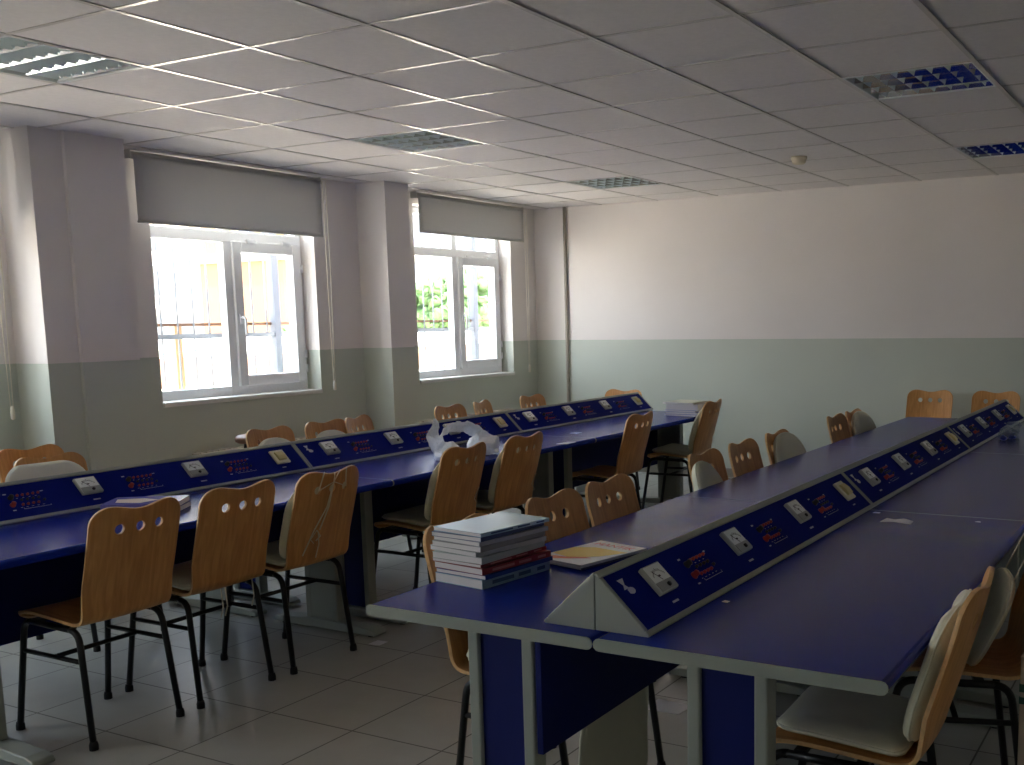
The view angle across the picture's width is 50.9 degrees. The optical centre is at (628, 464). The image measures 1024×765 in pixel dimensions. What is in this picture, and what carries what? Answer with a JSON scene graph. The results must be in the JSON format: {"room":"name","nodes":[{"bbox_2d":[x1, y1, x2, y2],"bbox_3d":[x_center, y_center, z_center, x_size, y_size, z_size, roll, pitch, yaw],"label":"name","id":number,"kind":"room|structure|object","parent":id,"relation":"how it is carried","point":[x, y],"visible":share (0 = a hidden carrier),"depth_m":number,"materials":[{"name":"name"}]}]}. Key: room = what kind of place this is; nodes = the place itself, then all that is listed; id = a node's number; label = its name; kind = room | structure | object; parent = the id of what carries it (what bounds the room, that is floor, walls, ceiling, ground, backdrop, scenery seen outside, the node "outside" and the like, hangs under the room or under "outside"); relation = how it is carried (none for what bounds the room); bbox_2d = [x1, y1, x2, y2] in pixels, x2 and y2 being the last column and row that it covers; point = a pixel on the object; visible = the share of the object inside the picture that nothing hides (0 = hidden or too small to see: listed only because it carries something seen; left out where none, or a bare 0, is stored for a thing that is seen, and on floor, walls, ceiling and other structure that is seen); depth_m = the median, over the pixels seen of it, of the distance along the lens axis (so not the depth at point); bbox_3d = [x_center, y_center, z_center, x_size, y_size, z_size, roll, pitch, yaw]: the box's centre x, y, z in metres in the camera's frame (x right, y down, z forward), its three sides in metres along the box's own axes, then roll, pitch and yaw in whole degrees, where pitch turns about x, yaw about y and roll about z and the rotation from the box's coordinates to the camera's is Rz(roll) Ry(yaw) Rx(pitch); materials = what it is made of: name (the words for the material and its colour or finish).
{"room":"electronics workshop","nodes":[
{"label":"electronics workshop","id":0,"kind":"room"},
{"bbox_2d":[0,125,88,469],"bbox_3d":[-3.203,-0.611,6.193,0.310,2.552,0.560,3,9,28],"label":"column","id":1,"kind":"structure","parent":0,"point":[32,183],"depth_m":5.90,"materials":[{"name":"white paint"}]},
{"bbox_2d":[60,130,147,469],"bbox_3d":[-3.019,-0.615,6.200,0.045,2.552,0.370,3,9,28],"label":"column","id":2,"kind":"structure","parent":0,"point":[93,165],"depth_m":6.13,"materials":[{"name":"white paint"}]},
{"bbox_2d":[0,158,537,482],"bbox_3d":[-4.183,-0.568,4.961,0.270,2.832,13.550,3,9,28],"label":"wall","id":3,"kind":"structure","parent":0,"point":[179,431],"depth_m":8.09,"materials":[{"name":"white paint"}]},
{"bbox_2d":[150,225,322,407],"bbox_3d":[-2.809,-1.205,7.457,0.335,1.505,1.405,3,9,28],"label":"window","id":4,"kind":"structure","parent":3,"relation":"in","point":[240,385],"depth_m":7.54,"materials":[{"name":"white plastic"}]},
{"bbox_2d":[124,149,336,389],"bbox_3d":[-2.647,-1.241,7.297,0.088,1.575,1.629,3,9,28],"label":"roller blind","id":5,"kind":"object","parent":4,"relation":"attached to","point":[176,191],"visible":0.96,"depth_m":7.11,"materials":[{"name":"grey fabric"}]},
{"bbox_2d":[412,206,514,383],"bbox_3d":[-1.586,-1.527,9.672,0.335,1.505,1.405,3,9,28],"label":"window","id":6,"kind":"structure","parent":3,"relation":"in","point":[461,368],"depth_m":9.75,"materials":[{"name":"white plastic"}]},
{"bbox_2d":[410,191,530,371],"bbox_3d":[-1.374,-1.576,9.603,0.088,1.575,1.599,3,9,28],"label":"roller blind","id":7,"kind":"object","parent":6,"relation":"attached to","point":[442,215],"visible":1,"depth_m":9.44,"materials":[{"name":"grey fabric"}]},
{"bbox_2d":[355,181,417,428],"bbox_3d":[-1.920,-0.948,8.518,0.310,2.552,0.275,3,9,28],"label":"column","id":8,"kind":"structure","parent":0,"point":[382,206],"depth_m":8.37,"materials":[{"name":"white paint"}]},
{"bbox_2d":[0,472,1019,764],"bbox_3d":[-0.343,1.118,3.086,9.030,0.120,13.550,3,9,28],"label":"floor","id":9,"kind":"structure","parent":0,"point":[398,701],"depth_m":4.18,"materials":[{"name":"tile"}]},
{"bbox_2d":[0,444,76,628],"bbox_3d":[-2.864,0.345,5.430,0.551,0.855,0.387,3,9,28],"label":"chair","id":10,"kind":"object","parent":9,"relation":"on","point":[7,456],"visible":0.06,"depth_m":5.46,"materials":[{"name":"brown wood"}]},
{"bbox_2d":[5,452,167,651],"bbox_3d":[-2.586,0.396,5.025,0.551,0.855,0.478,3,9,28],"label":"chair","id":11,"kind":"object","parent":9,"relation":"on","point":[24,468],"visible":0.17,"depth_m":5.07,"materials":[{"name":"brown wood"}]},
{"bbox_2d":[6,461,84,481],"bbox_3d":[-2.744,0.165,5.062,0.157,0.341,0.440,3,9,28],"label":"cushion","id":12,"kind":"object","parent":11,"relation":"on","point":[22,470],"depth_m":5.05,"materials":[{"name":"beige fabric"}]},
{"bbox_2d":[16,497,184,751],"bbox_3d":[-1.924,0.541,3.886,0.551,0.855,0.387,3,9,28],"label":"chair","id":13,"kind":"object","parent":9,"relation":"on","point":[129,571],"visible":1,"depth_m":3.76,"materials":[{"name":"brown wood"}]},
{"bbox_2d":[0,473,393,764],"bbox_3d":[-1.863,0.535,4.388,0.743,0.730,1.867,3,9,28],"label":"desk","id":14,"kind":"object","parent":9,"relation":"on","point":[42,560],"visible":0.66,"depth_m":4.00,"materials":[{"name":"blue laminate"}]},
{"bbox_2d":[0,442,312,525],"bbox_3d":[-2.095,0.076,4.568,0.145,0.139,1.866,3,9,28],"label":"console","id":15,"kind":"object","parent":14,"relation":"on","point":[43,497],"visible":0.99,"depth_m":4.58,"materials":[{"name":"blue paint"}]},
{"bbox_2d":[180,501,190,510],"bbox_3d":[-1.905,0.172,4.272,0.250,0.020,0.150,-1,8,-3],"label":"book","id":16,"kind":"object","parent":14,"relation":"on","point":[187,504],"visible":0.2,"depth_m":4.29,"materials":[{"name":"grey paper"}]},
{"bbox_2d":[100,495,189,509],"bbox_3d":[-1.924,0.153,4.254,0.285,0.022,0.185,-2,8,-6],"label":"book","id":17,"kind":"object","parent":16,"relation":"on","point":[132,502],"visible":0.62,"depth_m":4.24,"materials":[{"name":"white paper"}]},
{"bbox_2d":[125,479,275,708],"bbox_3d":[-1.708,0.484,4.277,0.551,0.855,0.387,3,9,28],"label":"chair","id":18,"kind":"object","parent":9,"relation":"on","point":[230,547],"visible":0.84,"depth_m":4.14,"materials":[{"name":"brown wood"}]},
{"bbox_2d":[172,560,191,590],"bbox_3d":[-1.740,0.439,4.288,0.322,0.061,0.350,3,9,28],"label":"seat cushion","id":19,"kind":"object","parent":18,"relation":"on","point":[181,577],"depth_m":4.15,"materials":[{"name":"beige fabric"}]},
{"bbox_2d":[168,585,266,616],"bbox_3d":[-2.517,0.496,4.743,0.743,0.730,1.867,3,9,28],"label":"desk","id":20,"kind":"object","parent":9,"relation":"on","point":[193,600],"visible":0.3,"depth_m":5.46,"materials":[{"name":"blue laminate"}]},
{"bbox_2d":[245,425,294,447],"bbox_3d":[-1.907,0.217,6.254,0.551,0.855,0.387,3,9,28],"label":"chair","id":21,"kind":"object","parent":9,"relation":"on","point":[266,437],"visible":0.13,"depth_m":6.31,"materials":[{"name":"brown wood"}]},
{"bbox_2d":[220,465,358,674],"bbox_3d":[-1.466,0.428,4.660,0.560,0.855,0.387,3,9,28],"label":"chair","id":22,"kind":"object","parent":9,"relation":"on","point":[317,517],"visible":0.93,"depth_m":4.50,"materials":[{"name":"brown wood"}]},
{"bbox_2d":[266,540,285,566],"bbox_3d":[-1.503,0.383,4.673,0.322,0.061,0.350,3,9,28],"label":"seat cushion","id":23,"kind":"object","parent":22,"relation":"on","point":[274,557],"depth_m":4.50,"materials":[{"name":"beige fabric"}]},
{"bbox_2d":[281,482,344,557],"bbox_3d":[-1.316,0.216,4.546,0.135,0.337,0.370,3,9,28],"label":"chair backrest","id":24,"kind":"object","parent":22,"relation":"on","point":[313,523],"depth_m":4.47,"materials":[{"name":"brown wood"}]},
{"bbox_2d":[233,531,424,605],"bbox_3d":[-1.621,0.261,6.367,0.743,0.730,1.867,3,9,28],"label":"desk","id":25,"kind":"object","parent":9,"relation":"on","point":[261,581],"visible":0.17,"depth_m":5.65,"materials":[{"name":"metal"}]},
{"bbox_2d":[304,419,412,549],"bbox_3d":[-1.689,0.160,6.650,0.551,0.855,0.387,4,9,30],"label":"chair","id":26,"kind":"object","parent":9,"relation":"on","point":[335,426],"visible":0.2,"depth_m":6.71,"materials":[{"name":"brown wood"}]},
{"bbox_2d":[345,414,423,551],"bbox_3d":[-1.530,0.110,6.998,0.551,0.855,0.387,1,8,13],"label":"chair","id":27,"kind":"object","parent":9,"relation":"on","point":[365,420],"visible":0.2,"depth_m":7.03,"materials":[{"name":"brown wood"}]},
{"bbox_2d":[374,442,485,588],"bbox_3d":[-1.020,0.310,5.478,0.551,0.855,0.396,3,9,28],"label":"chair","id":28,"kind":"object","parent":9,"relation":"on","point":[453,487],"visible":0.94,"depth_m":5.32,"materials":[{"name":"brown wood"}]},
{"bbox_2d":[383,505,429,526],"bbox_3d":[-1.055,0.265,5.485,0.322,0.061,0.350,3,9,28],"label":"seat cushion","id":29,"kind":"object","parent":28,"relation":"on","point":[415,516],"depth_m":5.36,"materials":[{"name":"beige fabric"}]},
{"bbox_2d":[424,457,475,519],"bbox_3d":[-0.868,0.098,5.358,0.135,0.337,0.370,3,9,28],"label":"cushion","id":30,"kind":"object","parent":28,"relation":"on","point":[451,492],"depth_m":5.27,"materials":[{"name":"beige fabric"}]},
{"bbox_2d":[299,434,595,624],"bbox_3d":[-0.967,0.299,6.012,0.743,0.730,1.867,3,9,28],"label":"desk","id":31,"kind":"object","parent":9,"relation":"on","point":[410,473],"visible":0.22,"depth_m":5.46,"materials":[{"name":"blue laminate"}]},
{"bbox_2d":[292,411,522,469],"bbox_3d":[-1.201,-0.159,6.188,0.145,0.139,1.866,3,9,28],"label":"console","id":32,"kind":"object","parent":31,"relation":"on","point":[330,451],"visible":0.69,"depth_m":5.91,"materials":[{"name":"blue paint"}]},
{"bbox_2d":[427,419,498,460],"bbox_3d":[-0.870,-0.152,5.765,0.178,0.223,0.448,4,9,33],"label":"plastic bag","id":33,"kind":"object","parent":31,"relation":"on","point":[437,444],"visible":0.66,"depth_m":5.80,"materials":[{"name":"white plastic"}]},
{"bbox_2d":[434,404,522,513],"bbox_3d":[-1.088,0.002,7.739,0.551,0.855,0.387,3,9,28],"label":"chair","id":34,"kind":"object","parent":9,"relation":"on","point":[459,409],"visible":0.12,"depth_m":7.83,"materials":[{"name":"brown wood"}]},
{"bbox_2d":[476,431,542,513],"bbox_3d":[-0.766,0.243,5.938,0.551,0.855,0.396,3,9,28],"label":"chair","id":35,"kind":"object","parent":9,"relation":"on","point":[513,475],"visible":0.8,"depth_m":5.75,"materials":[{"name":"brown wood"}]},
{"bbox_2d":[476,490,493,509],"bbox_3d":[-0.801,0.198,5.946,0.322,0.061,0.350,3,9,28],"label":"seat cushion","id":36,"kind":"object","parent":35,"relation":"on","point":[484,502],"depth_m":5.77,"materials":[{"name":"beige fabric"}]},
{"bbox_2d":[488,444,534,502],"bbox_3d":[-0.614,0.031,5.818,0.135,0.337,0.370,3,9,28],"label":"cushion","id":37,"kind":"object","parent":35,"relation":"on","point":[513,473],"depth_m":5.73,"materials":[{"name":"beige fabric"}]},
{"bbox_2d":[423,513,648,764],"bbox_3d":[-0.276,0.604,3.240,0.578,0.855,0.428,3,9,28],"label":"chair","id":38,"kind":"object","parent":9,"relation":"on","point":[620,736],"visible":0.11,"depth_m":3.15,"materials":[{"name":"brown wood"}]},
{"bbox_2d":[581,686,647,764],"bbox_3d":[-0.034,0.797,3.146,0.046,0.370,0.400,3,9,28],"label":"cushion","id":39,"kind":"object","parent":38,"relation":"on","point":[620,736],"depth_m":3.14,"materials":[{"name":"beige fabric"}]},
{"bbox_2d":[366,496,810,764],"bbox_3d":[0.067,0.628,3.486,0.688,0.730,1.867,3,9,28],"label":"desk","id":40,"kind":"object","parent":9,"relation":"on","point":[535,684],"visible":0.52,"depth_m":2.77,"materials":[{"name":"blue laminate"}]},
{"bbox_2d":[435,561,549,589],"bbox_3d":[-0.389,0.308,3.083,0.186,0.026,0.285,5,10,36],"label":"book","id":41,"kind":"object","parent":40,"relation":"on","point":[440,577],"visible":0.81,"depth_m":2.99,"materials":[{"name":"blue paper"}]},
{"bbox_2d":[436,556,552,579],"bbox_3d":[-0.384,0.288,3.083,0.190,0.012,0.290,5,9,35],"label":"book","id":42,"kind":"object","parent":41,"relation":"on","point":[523,566],"visible":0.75,"depth_m":2.99,"materials":[{"name":"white paper"}]},
{"bbox_2d":[435,550,550,575],"bbox_3d":[-0.389,0.273,3.080,0.190,0.018,0.285,5,10,37],"label":"book","id":43,"kind":"object","parent":42,"relation":"on","point":[542,554],"visible":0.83,"depth_m":2.99,"materials":[{"name":"red paper"}]},
{"bbox_2d":[432,546,545,567],"bbox_3d":[-0.399,0.258,3.085,0.185,0.010,0.285,4,9,34],"label":"book","id":44,"kind":"object","parent":43,"relation":"on","point":[543,547],"visible":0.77,"depth_m":2.99,"materials":[{"name":"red paper"}]},
{"bbox_2d":[432,541,544,564],"bbox_3d":[-0.400,0.243,3.077,0.185,0.019,0.280,4,9,33],"label":"book","id":45,"kind":"object","parent":44,"relation":"on","point":[489,558],"visible":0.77,"depth_m":2.98,"materials":[{"name":"grey paper"}]},
{"bbox_2d":[431,536,545,557],"bbox_3d":[-0.402,0.226,3.080,0.190,0.013,0.280,5,10,39],"label":"book","id":46,"kind":"object","parent":45,"relation":"on","point":[541,538],"visible":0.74,"depth_m":3.00,"materials":[{"name":"grey paper"}]},
{"bbox_2d":[432,531,544,552],"bbox_3d":[-0.400,0.212,3.075,0.185,0.016,0.280,4,9,34],"label":"book","id":47,"kind":"object","parent":46,"relation":"on","point":[438,543],"visible":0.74,"depth_m":2.98,"materials":[{"name":"grey paper"}]},
{"bbox_2d":[434,525,547,546],"bbox_3d":[-0.393,0.197,3.072,0.185,0.012,0.280,5,10,38],"label":"book","id":48,"kind":"object","parent":47,"relation":"on","point":[540,528],"visible":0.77,"depth_m":2.99,"materials":[{"name":"grey paper"}]},
{"bbox_2d":[431,523,543,541],"bbox_3d":[-0.402,0.184,3.072,0.185,0.013,0.280,4,9,33],"label":"book","id":49,"kind":"object","parent":48,"relation":"on","point":[434,533],"visible":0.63,"depth_m":2.97,"materials":[{"name":"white paper"}]},
{"bbox_2d":[433,511,548,537],"bbox_3d":[-0.391,0.172,3.069,0.190,0.011,0.280,5,10,37],"label":"book","id":50,"kind":"object","parent":49,"relation":"on","point":[499,522],"visible":1,"depth_m":3.04,"materials":[{"name":"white paper"}]},
{"bbox_2d":[550,553,638,570],"bbox_3d":[-0.113,0.284,3.296,0.195,0.008,0.297,6,10,41],"label":"book","id":51,"kind":"object","parent":40,"relation":"on","point":[618,559],"visible":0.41,"depth_m":3.18,"materials":[{"name":"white paper"}]},
{"bbox_2d":[550,540,646,567],"bbox_3d":[-0.113,0.276,3.286,0.195,0.009,0.297,6,10,41],"label":"booklet","id":52,"kind":"object","parent":51,"relation":"on","point":[597,552],"visible":0.88,"depth_m":3.27,"materials":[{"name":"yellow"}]},
{"bbox_2d":[544,470,837,629],"bbox_3d":[0.304,0.204,3.360,0.145,0.139,1.866,3,9,28],"label":"console","id":53,"kind":"object","parent":40,"relation":"on","point":[578,609],"visible":0.12,"depth_m":2.54,"materials":[{"name":"grey paint"}]},
{"bbox_2d":[525,488,665,764],"bbox_3d":[-0.041,0.538,3.693,0.551,0.855,0.387,3,9,28],"label":"chair","id":54,"kind":"object","parent":9,"relation":"on","point":[575,520],"visible":0.19,"depth_m":3.78,"materials":[{"name":"brown wood"}]},
{"bbox_2d":[517,411,695,516],"bbox_3d":[-0.070,0.063,7.636,0.743,0.730,1.867,3,9,28],"label":"desk","id":55,"kind":"object","parent":9,"relation":"on","point":[607,432],"visible":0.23,"depth_m":7.54,"materials":[{"name":"blue laminate"}]},
{"bbox_2d":[505,392,652,432],"bbox_3d":[-0.306,-0.395,7.809,0.145,0.139,1.866,3,9,28],"label":"console","id":56,"kind":"object","parent":55,"relation":"on","point":[561,414],"visible":1,"depth_m":7.69,"materials":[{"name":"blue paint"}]},
{"bbox_2d":[572,411,652,527],"bbox_3d":[-0.129,0.072,7.117,0.551,0.855,0.387,3,9,28],"label":"chair","id":57,"kind":"object","parent":9,"relation":"on","point":[630,458],"visible":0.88,"depth_m":6.98,"materials":[{"name":"brown wood"}]},
{"bbox_2d":[585,473,655,681],"bbox_3d":[0.148,0.488,4.036,0.551,0.855,0.387,3,9,28],"label":"chair","id":58,"kind":"object","parent":9,"relation":"on","point":[623,484],"visible":0.17,"depth_m":4.13,"materials":[{"name":"brown wood"}]},
{"bbox_2d":[641,399,721,508],"bbox_3d":[0.413,-0.066,8.059,0.551,0.855,0.396,3,9,26],"label":"chair","id":59,"kind":"object","parent":9,"relation":"on","point":[703,428],"visible":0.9,"depth_m":7.91,"materials":[{"name":"brown wood"}]},
{"bbox_2d":[652,443,692,455],"bbox_3d":[0.378,-0.110,8.065,0.322,0.061,0.350,3,9,26],"label":"seat cushion","id":60,"kind":"object","parent":59,"relation":"on","point":[673,449],"depth_m":7.94,"materials":[{"name":"beige fabric"}]},
{"bbox_2d":[688,409,709,450],"bbox_3d":[0.570,-0.279,7.948,0.135,0.337,0.370,3,9,26],"label":"cushion","id":61,"kind":"object","parent":59,"relation":"on","point":[699,439],"depth_m":7.82,"materials":[{"name":"brown wood"}]},
{"bbox_2d":[688,448,727,490],"bbox_3d":[0.547,0.384,4.759,0.551,0.855,0.494,3,9,28],"label":"chair","id":62,"kind":"object","parent":9,"relation":"on","point":[706,469],"visible":0.23,"depth_m":4.79,"materials":[{"name":"brown wood"}]},
{"bbox_2d":[691,461,722,490],"bbox_3d":[0.370,0.155,4.769,0.138,0.337,0.398,2,8,23],"label":"cushion","id":63,"kind":"object","parent":62,"relation":"on","point":[704,474],"depth_m":4.71,"materials":[{"name":"beige fabric"}]},
{"bbox_2d":[728,438,763,476],"bbox_3d":[0.788,0.320,5.196,0.551,0.855,0.387,3,9,28],"label":"chair","id":64,"kind":"object","parent":9,"relation":"on","point":[739,467],"visible":0.22,"depth_m":5.29,"materials":[{"name":"brown wood"}]},
{"bbox_2d":[682,446,886,501],"bbox_3d":[0.963,0.392,5.110,0.688,0.730,1.867,3,9,28],"label":"desk","id":65,"kind":"object","parent":9,"relation":"on","point":[759,485],"visible":0.09,"depth_m":4.95,"materials":[{"name":"blue laminate"}]},
{"bbox_2d":[765,429,805,464],"bbox_3d":[1.025,0.258,5.625,0.551,0.855,0.416,3,9,28],"label":"chair","id":66,"kind":"object","parent":9,"relation":"on","point":[781,445],"visible":0.2,"depth_m":5.63,"materials":[{"name":"brown wood"}]},
{"bbox_2d":[773,433,805,462],"bbox_3d":[0.869,0.015,5.687,0.146,0.356,0.388,3,9,28],"label":"cushion","id":67,"kind":"object","parent":66,"relation":"on","point":[785,445],"depth_m":5.65,"materials":[{"name":"beige fabric"}]},
{"bbox_2d":[593,510,1023,764],"bbox_3d":[0.672,0.663,3.156,0.688,0.730,1.867,3,9,28],"label":"desk","id":68,"kind":"object","parent":9,"relation":"on","point":[854,608],"visible":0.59,"depth_m":2.56,"materials":[{"name":"blue laminate"}]},
{"bbox_2d":[595,470,874,637],"bbox_3d":[0.431,0.211,3.291,0.145,0.139,1.866,3,9,28],"label":"console","id":69,"kind":"object","parent":68,"relation":"on","point":[646,593],"visible":1,"depth_m":2.94,"materials":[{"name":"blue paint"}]},
{"bbox_2d":[833,481,855,500],"bbox_3d":[0.807,0.099,3.979,0.065,0.062,0.084,3,9,28],"label":"power outlet","id":70,"kind":"object","parent":69,"relation":"attached to","point":[843,490],"depth_m":3.95,"materials":[{"name":"white plastic"}]},
{"bbox_2d":[826,413,850,442],"bbox_3d":[1.502,0.132,6.490,0.551,0.855,0.387,3,9,28],"label":"chair","id":71,"kind":"object","parent":9,"relation":"on","point":[836,434],"visible":0.2,"depth_m":6.60,"materials":[{"name":"brown wood"}]},
{"bbox_2d":[845,408,875,436],"bbox_3d":[1.687,0.084,6.824,0.551,0.855,0.416,3,9,28],"label":"chair","id":72,"kind":"object","parent":9,"relation":"on","point":[859,421],"visible":0.19,"depth_m":6.83,"materials":[{"name":"brown wood"}]},
{"bbox_2d":[851,411,875,435],"bbox_3d":[1.531,-0.159,6.886,0.146,0.356,0.388,3,9,28],"label":"cushion","id":73,"kind":"object","parent":72,"relation":"on","point":[861,422],"depth_m":6.84,"materials":[{"name":"beige fabric"}]},
{"bbox_2d":[776,566,994,764],"bbox_3d":[0.599,0.672,2.644,0.551,0.855,0.402,3,9,27],"label":"chair","id":74,"kind":"object","parent":9,"relation":"on","point":[889,729],"visible":0.96,"depth_m":2.49,"materials":[{"name":"brown wood"}]},
{"bbox_2d":[778,685,910,756],"bbox_3d":[0.563,0.627,2.647,0.322,0.061,0.350,3,9,27],"label":"seat cushion","id":75,"kind":"object","parent":74,"relation":"on","point":[837,721],"depth_m":2.55,"materials":[{"name":"beige fabric"}]},
{"bbox_2d":[903,590,968,740],"bbox_3d":[0.750,0.468,2.530,0.132,0.318,0.330,3,9,27],"label":"cushion","id":76,"kind":"object","parent":74,"relation":"on","point":[916,725],"depth_m":2.39,"materials":[{"name":"beige fabric"}]},
{"bbox_2d":[826,417,957,447],"bbox_3d":[1.860,0.156,6.734,0.688,0.730,1.867,3,9,28],"label":"desk","id":77,"kind":"object","parent":9,"relation":"on","point":[889,435],"visible":0.11,"depth_m":6.61,"materials":[{"name":"blue laminate"}]},
{"bbox_2d":[905,390,952,417],"bbox_3d":[2.317,-0.143,8.412,0.387,0.855,0.551,3,9,28],"label":"chair","id":78,"kind":"object","parent":9,"relation":"on","point":[914,408],"visible":0.25,"depth_m":8.58,"materials":[{"name":"brown wood"}]},
{"bbox_2d":[870,452,1023,707],"bbox_3d":[1.569,0.427,4.781,0.688,0.730,1.867,3,9,28],"label":"desk","id":79,"kind":"object","parent":9,"relation":"on","point":[978,485],"visible":0.24,"depth_m":4.39,"materials":[{"name":"blue laminate"}]},
{"bbox_2d":[840,425,971,505],"bbox_3d":[1.326,-0.024,4.911,0.145,0.139,1.866,3,9,28],"label":"console","id":80,"kind":"object","parent":79,"relation":"on","point":[883,475],"visible":1,"depth_m":4.70,"materials":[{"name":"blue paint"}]},
{"bbox_2d":[871,533,1023,764],"bbox_3d":[1.005,0.589,3.202,0.551,0.855,0.403,1,8,11],"label":"chair","id":81,"kind":"object","parent":9,"relation":"on","point":[999,659],"visible":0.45,"depth_m":3.07,"materials":[{"name":"brown wood"}]},
{"bbox_2d":[966,568,1014,665],"bbox_3d":[1.072,0.449,3.192,0.137,0.260,0.352,1,8,11],"label":"cushion","id":82,"kind":"object","parent":81,"relation":"on","point":[986,650],"depth_m":3.09,"materials":[{"name":"beige fabric"}]},
{"bbox_2d":[971,391,1019,412],"bbox_3d":[2.765,-0.117,8.169,0.387,0.855,0.551,3,9,28],"label":"chair","id":83,"kind":"object","parent":9,"relation":"on","point":[978,398],"visible":0.14,"depth_m":8.36,"materials":[{"name":"brown wood"}]},
{"bbox_2d":[970,421,1023,582],"bbox_3d":[2.465,0.192,6.405,0.688,0.730,1.867,3,9,28],"label":"desk","id":84,"kind":"object","parent":9,"relation":"on","point":[995,445],"visible":0.03,"depth_m":5.88,"materials":[{"name":"blue laminate"}]},
{"bbox_2d":[946,399,1023,449],"bbox_3d":[2.220,-0.260,6.532,0.145,0.139,1.866,3,9,28],"label":"console","id":85,"kind":"object","parent":84,"relation":"on","point":[975,429],"visible":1,"depth_m":6.36,"materials":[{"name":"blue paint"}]},
{"bbox_2d":[1017,652,1023,764],"bbox_3d":[1.155,0.771,2.675,0.302,0.633,0.282,3,9,28],"label":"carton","id":86,"kind":"object","parent":9,"relation":"on","point":[1020,761],"visible":1,"depth_m":2.60,"materials":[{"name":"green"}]},
{"bbox_2d":[0,0,1023,208],"bbox_3d":[-0.386,-1.623,2.712,9.030,0.351,13.550,3,9,28],"label":"ceiling","id":87,"kind":"structure","parent":0,"point":[692,98],"depth_m":4.98,"materials":[{"name":"tile"}]},
{"bbox_2d":[0,35,145,83],"bbox_3d":[-2.412,-1.675,4.325,0.598,0.081,0.598,3,9,28],"label":"ceiling light","id":88,"kind":"object","parent":87,"relation":"attached to","point":[19,57],"visible":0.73,"depth_m":4.42,"materials":[{"name":"white metal"}]},
{"bbox_2d":[350,130,486,152],"bbox_3d":[-1.261,-1.978,6.409,0.598,0.081,0.598,3,9,28],"label":"ceiling light","id":89,"kind":"object","parent":87,"relation":"attached to","point":[416,141],"visible":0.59,"depth_m":6.46,"materials":[{"name":"white metal"}]},
{"bbox_2d":[566,176,662,188],"bbox_3d":[-0.111,-2.281,8.494,0.598,0.081,0.598,3,9,28],"label":"ceiling light","id":90,"kind":"object","parent":87,"relation":"attached to","point":[617,182],"visible":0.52,"depth_m":8.56,"materials":[{"name":"white metal"}]},
{"bbox_2d":[842,62,996,100],"bbox_3d":[1.371,-1.824,4.979,0.598,0.081,0.598,3,9,28],"label":"ceiling light","id":91,"kind":"object","parent":87,"relation":"attached to","point":[959,77],"visible":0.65,"depth_m":5.03,"materials":[{"name":"white metal"}]},
{"bbox_2d":[955,141,1023,158],"bbox_3d":[2.522,-2.127,7.063,0.598,0.081,0.598,3,9,28],"label":"ceiling light","id":92,"kind":"object","parent":87,"relation":"attached to","point":[1014,148],"visible":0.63,"depth_m":7.16,"materials":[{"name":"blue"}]},
{"bbox_2d":[533,173,1023,468],"bbox_3d":[2.878,-1.184,8.660,8.530,2.832,0.200,3,9,28],"label":"wall","id":93,"kind":"structure","parent":0,"point":[794,310],"depth_m":9.34,"materials":[{"name":"white paint"}]},
{"bbox_2d":[562,207,569,401],"bbox_3d":[-0.598,-1.226,10.438,0.034,2.542,0.033,3,9,28],"label":"pipe","id":94,"kind":"object","parent":93,"relation":"attached to","point":[563,208],"visible":0.66,"depth_m":10.38,"materials":[{"name":"grey metal"}]},
{"label":"outside","id":95,"kind":"structure","parent":0,"visible":0},
{"bbox_2d":[162,367,450,390],"bbox_3d":[-38.562,-5.772,60.745,113.800,0.300,250.000,3,9,28],"label":"ground","id":96,"kind":"structure","parent":95,"point":[219,385],"depth_m":30.97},
{"bbox_2d":[150,224,204,334],"bbox_3d":[-37.298,-20.543,77.101,11.300,24.500,10.250,3,9,28],"label":"apartment building","id":97,"kind":"structure","parent":96,"relation":"on","point":[164,254],"depth_m":77.05,"materials":[{"name":"grey"}]},
{"bbox_2d":[154,238,222,390],"label":"security grille","id":98,"kind":"object","parent":96,"relation":"on","point":[175,336],"depth_m":7.61,"materials":[{"name":"grey metal"}]},
{"bbox_2d":[246,253,289,373],"label":"security grille","id":99,"kind":"object","parent":96,"relation":"on","point":[275,323],"depth_m":8.22,"materials":[{"name":"grey metal"}]},
{"bbox_2d":[194,253,419,333],"bbox_3d":[-17.138,-8.774,58.846,9.300,5.500,8.400,3,9,28],"label":"apartment building","id":100,"kind":"structure","parent":96,"relation":"on","point":[256,266],"depth_m":55.66,"materials":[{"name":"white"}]},
{"bbox_2d":[158,330,490,388],"bbox_3d":[-3.756,-5.367,47.350,0.340,1.450,140.000,3,9,28],"label":"wall","id":101,"kind":"structure","parent":96,"relation":"on","point":[202,345],"depth_m":32.81,"materials":[{"name":"white"}]},
{"bbox_2d":[417,256,448,370],"label":"security grille","id":102,"kind":"object","parent":96,"relation":"on","point":[424,329],"depth_m":9.91,"materials":[{"name":"grey metal"}]},
{"bbox_2d":[413,214,487,326],"bbox_3d":[-16.649,-30.374,124.523,13.300,30.500,16.400,3,9,28],"label":"apartment building","id":103,"kind":"structure","parent":96,"relation":"on","point":[481,244],"depth_m":119.19,"materials":[{"name":"grey"}]},
{"bbox_2d":[416,275,488,327],"bbox_3d":[-9.311,-7.457,53.495,4.320,4.123,4.124,3,9,28],"label":"tree","id":104,"kind":"object","parent":96,"relation":"on","point":[483,310],"visible":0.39,"depth_m":51.96,"materials":[{"name":"green plant"}]},
{"bbox_2d":[430,268,489,326],"bbox_3d":[-9.412,-8.938,61.578,4.972,4.868,5.212,0,8,7],"label":"tree","id":105,"kind":"object","parent":96,"relation":"on","point":[482,279],"visible":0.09,"depth_m":60.28,"materials":[{"name":"green plant"}]},
{"bbox_2d":[465,266,489,359],"label":"security grille","id":106,"kind":"object","parent":96,"relation":"on","point":[474,329],"depth_m":10.45,"materials":[{"name":"grey metal"}]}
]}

